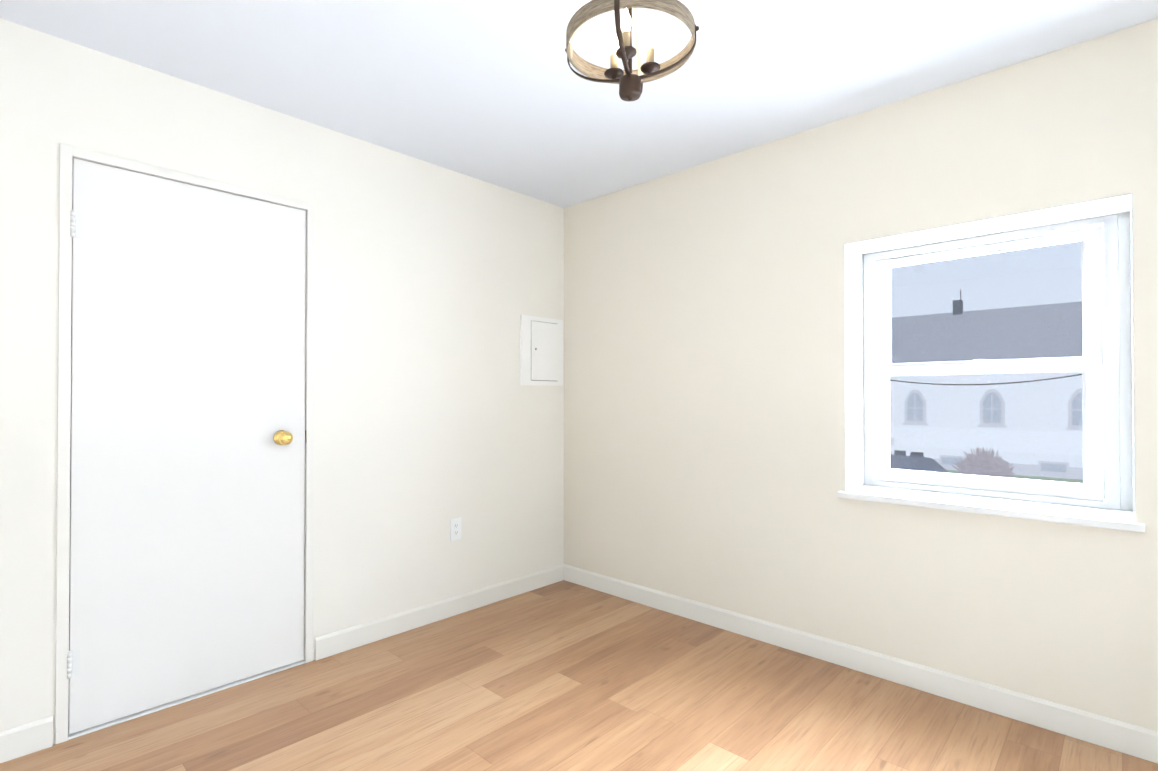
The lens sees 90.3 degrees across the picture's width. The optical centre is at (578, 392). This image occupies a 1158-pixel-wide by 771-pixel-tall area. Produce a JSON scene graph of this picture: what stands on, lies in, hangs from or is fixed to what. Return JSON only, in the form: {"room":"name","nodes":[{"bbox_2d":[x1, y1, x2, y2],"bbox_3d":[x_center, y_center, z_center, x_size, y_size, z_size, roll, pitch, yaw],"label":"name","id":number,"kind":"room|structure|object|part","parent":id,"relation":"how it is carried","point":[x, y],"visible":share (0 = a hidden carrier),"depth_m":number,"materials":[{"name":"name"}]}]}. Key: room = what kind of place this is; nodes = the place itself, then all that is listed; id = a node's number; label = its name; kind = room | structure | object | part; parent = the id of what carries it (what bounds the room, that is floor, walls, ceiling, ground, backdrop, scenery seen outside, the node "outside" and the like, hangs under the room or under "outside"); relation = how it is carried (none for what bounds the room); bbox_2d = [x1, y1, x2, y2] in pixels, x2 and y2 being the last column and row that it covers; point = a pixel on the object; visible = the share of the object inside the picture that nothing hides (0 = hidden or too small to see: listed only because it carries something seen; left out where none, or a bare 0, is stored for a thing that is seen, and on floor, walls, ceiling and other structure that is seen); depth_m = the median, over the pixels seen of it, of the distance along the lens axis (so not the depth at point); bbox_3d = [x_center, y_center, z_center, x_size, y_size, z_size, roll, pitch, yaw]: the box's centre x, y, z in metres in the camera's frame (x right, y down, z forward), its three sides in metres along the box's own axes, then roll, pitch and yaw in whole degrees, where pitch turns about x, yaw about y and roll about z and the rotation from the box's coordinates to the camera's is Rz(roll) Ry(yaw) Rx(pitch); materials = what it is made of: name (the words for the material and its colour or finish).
{"room":"empty room","nodes":[
{"label":"empty room","id":0,"kind":"room"},
{"bbox_2d":[0,18,563,744],"bbox_3d":[-1.486,-0.006,2.412,0.120,2.440,3.900,0,-1,43],"label":"wall","id":1,"kind":"structure","parent":0,"point":[432,416],"depth_m":2.76,"materials":[{"name":"white paint"}]},
{"bbox_2d":[55,143,314,743],"bbox_3d":[-1.545,0.176,2.343,0.127,2.074,0.868,0,-1,43],"label":"door frame","id":2,"kind":"structure","parent":1,"relation":"attached to","point":[67,153],"depth_m":2.02,"materials":[{"name":"white paint"}]},
{"bbox_2d":[67,158,305,733],"bbox_3d":[-1.500,0.188,2.293,0.110,2.022,0.803,0,-1,43],"label":"door","id":3,"kind":"structure","parent":1,"relation":"in","point":[187,498],"depth_m":2.25,"materials":[{"name":"white wood"}]},
{"bbox_3d":[-1.769,0.178,2.020,0.015,1.634,0.036,0,-1,43],"label":"door hinges","id":4,"kind":"part","parent":3,"relation":"part of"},
{"bbox_3d":[-1.293,0.198,2.511,0.110,0.066,0.066,0,-1,43],"label":"knob","id":5,"kind":"part","parent":3,"relation":"part of","materials":[{"name":"gold metal"}]},
{"bbox_2d":[0,565,563,762],"bbox_3d":[-1.442,1.163,2.351,0.014,0.100,3.886,0,-1,43],"label":"baseboard","id":6,"kind":"structure","parent":1,"relation":"attached to","point":[25,739],"depth_m":2.86,"materials":[{"name":"white paint"}]},
{"bbox_2d":[450,518,460,540],"bbox_3d":[-0.676,0.752,3.166,0.008,0.115,0.070,0,-1,43],"label":"electrical outlet plate","id":7,"kind":"object","parent":1,"relation":"attached to","point":[455,529],"visible":1,"depth_m":3.16,"materials":[{"name":"white plastic"}]},
{"bbox_2d":[520,315,562,385],"bbox_3d":[-0.223,-0.259,3.636,0.030,0.429,0.361,0,-1,43],"label":"box","id":8,"kind":"object","parent":1,"relation":"attached to","point":[541,350],"visible":1,"depth_m":3.62,"materials":[{"name":"white paint"}]},
{"bbox_2d":[0,580,1157,770],"bbox_3d":[-0.485,1.257,1.610,4.320,0.100,4.370,0,-1,43],"label":"floor","id":9,"kind":"structure","parent":0,"point":[563,675],"depth_m":2.17,"materials":[{"name":"brown wood"}]},
{"bbox_2d":[0,0,1157,207],"bbox_3d":[-0.485,-1.283,1.632,4.320,0.100,4.370,0,-1,43],"label":"ceiling","id":10,"kind":"structure","parent":0,"point":[500,93],"depth_m":2.15,"materials":[{"name":"white paint"}]},
{"bbox_2d":[565,0,698,101],"bbox_3d":[0.152,-1.050,1.712,0.403,0.365,0.403,0,-1,15],"label":"pendant light","id":11,"kind":"object","parent":10,"relation":"hanging from","point":[629,80],"visible":1,"depth_m":1.69,"materials":[{"name":"brown wood"}]},
{"bbox_2d":[564,18,1157,730],"bbox_3d":[1.199,-0.003,2.793,3.490,2.440,0.350,0,-1,43],"label":"wall","id":12,"kind":"structure","parent":0,"point":[704,422],"depth_m":2.61,"materials":[{"name":"beige paint"}]},
{"bbox_2d":[563,564,1157,763],"bbox_3d":[1.074,1.166,2.651,3.250,0.100,0.014,0,-1,43],"label":"baseboard","id":13,"kind":"structure","parent":12,"relation":"attached to","point":[1122,737],"depth_m":2.37,"materials":[{"name":"white paint"}]},
{"bbox_2d":[838,193,1145,531],"bbox_3d":[1.631,-0.102,2.360,0.974,1.129,0.386,0,-1,43],"label":"window","id":14,"kind":"structure","parent":12,"relation":"in","point":[1108,224],"depth_m":2.31,"materials":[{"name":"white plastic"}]},
{"bbox_3d":[1.698,0.138,2.457,0.694,0.447,0.004,0,-1,43],"label":"glass","id":15,"kind":"part","parent":14,"relation":"part of","materials":[{"name":"clear glass"}]},
{"bbox_2d":[887,359,1085,495],"bbox_3d":[1.694,0.129,2.453,0.696,0.540,0.033,0,-1,43],"label":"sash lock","id":16,"kind":"object","parent":14,"relation":"attached to","point":[994,486],"visible":0.94,"depth_m":2.42,"materials":[{"name":"white plastic"}]},
{"bbox_3d":[1.720,-0.365,2.484,0.694,0.466,0.004,0,-1,43],"label":"glass","id":17,"kind":"part","parent":14,"relation":"part of","materials":[{"name":"clear glass"}]},
{"bbox_3d":[1.698,0.142,2.457,0.800,0.542,0.030,0,-1,43],"label":"window sash","id":18,"kind":"part","parent":14,"relation":"part of","materials":[{"name":"white wood"}]},
{"bbox_3d":[1.720,-0.361,2.484,0.800,0.543,0.030,0,-1,43],"label":"window sash","id":19,"kind":"part","parent":14,"relation":"part of","materials":[{"name":"white wood"}]},
{"label":"outside","id":20,"kind":"structure","parent":0,"visible":0},
{"bbox_2d":[947,470,1104,498],"bbox_3d":[24.116,2.743,29.282,90.000,0.100,69.640,0,-1,43],"label":"ground","id":21,"kind":"structure","parent":20,"point":[1039,478],"depth_m":17.31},
{"bbox_2d":[890,454,948,472],"bbox_3d":[6.355,2.046,12.118,4.530,1.400,1.820,0,-1,43],"label":"car","id":22,"kind":"object","parent":21,"relation":"on","point":[925,467],"depth_m":11.56,"materials":[{"name":"black metal"}]},
{"bbox_2d":[951,447,1015,477],"bbox_3d":[10.274,1.963,14.618,1.340,1.136,1.248,0,-1,43],"label":"bush","id":23,"kind":"object","parent":21,"relation":"on","point":[980,454],"depth_m":14.31,"materials":[{"name":"red plant"}]},
{"bbox_2d":[890,290,1104,480],"bbox_3d":[16.702,-0.830,23.678,25.800,6.950,12.920,0,-1,43],"label":"building","id":24,"kind":"structure","parent":21,"relation":"on","point":[1010,404],"depth_m":19.25,"materials":[{"name":"white paint"}]},
{"bbox_2d":[891,370,1103,384],"bbox_3d":[12.411,-0.406,17.700,17.220,6.000,0.414,0,-1,43],"label":"power line","id":25,"kind":"object","parent":21,"relation":"on","point":[990,383],"depth_m":17.43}
]}

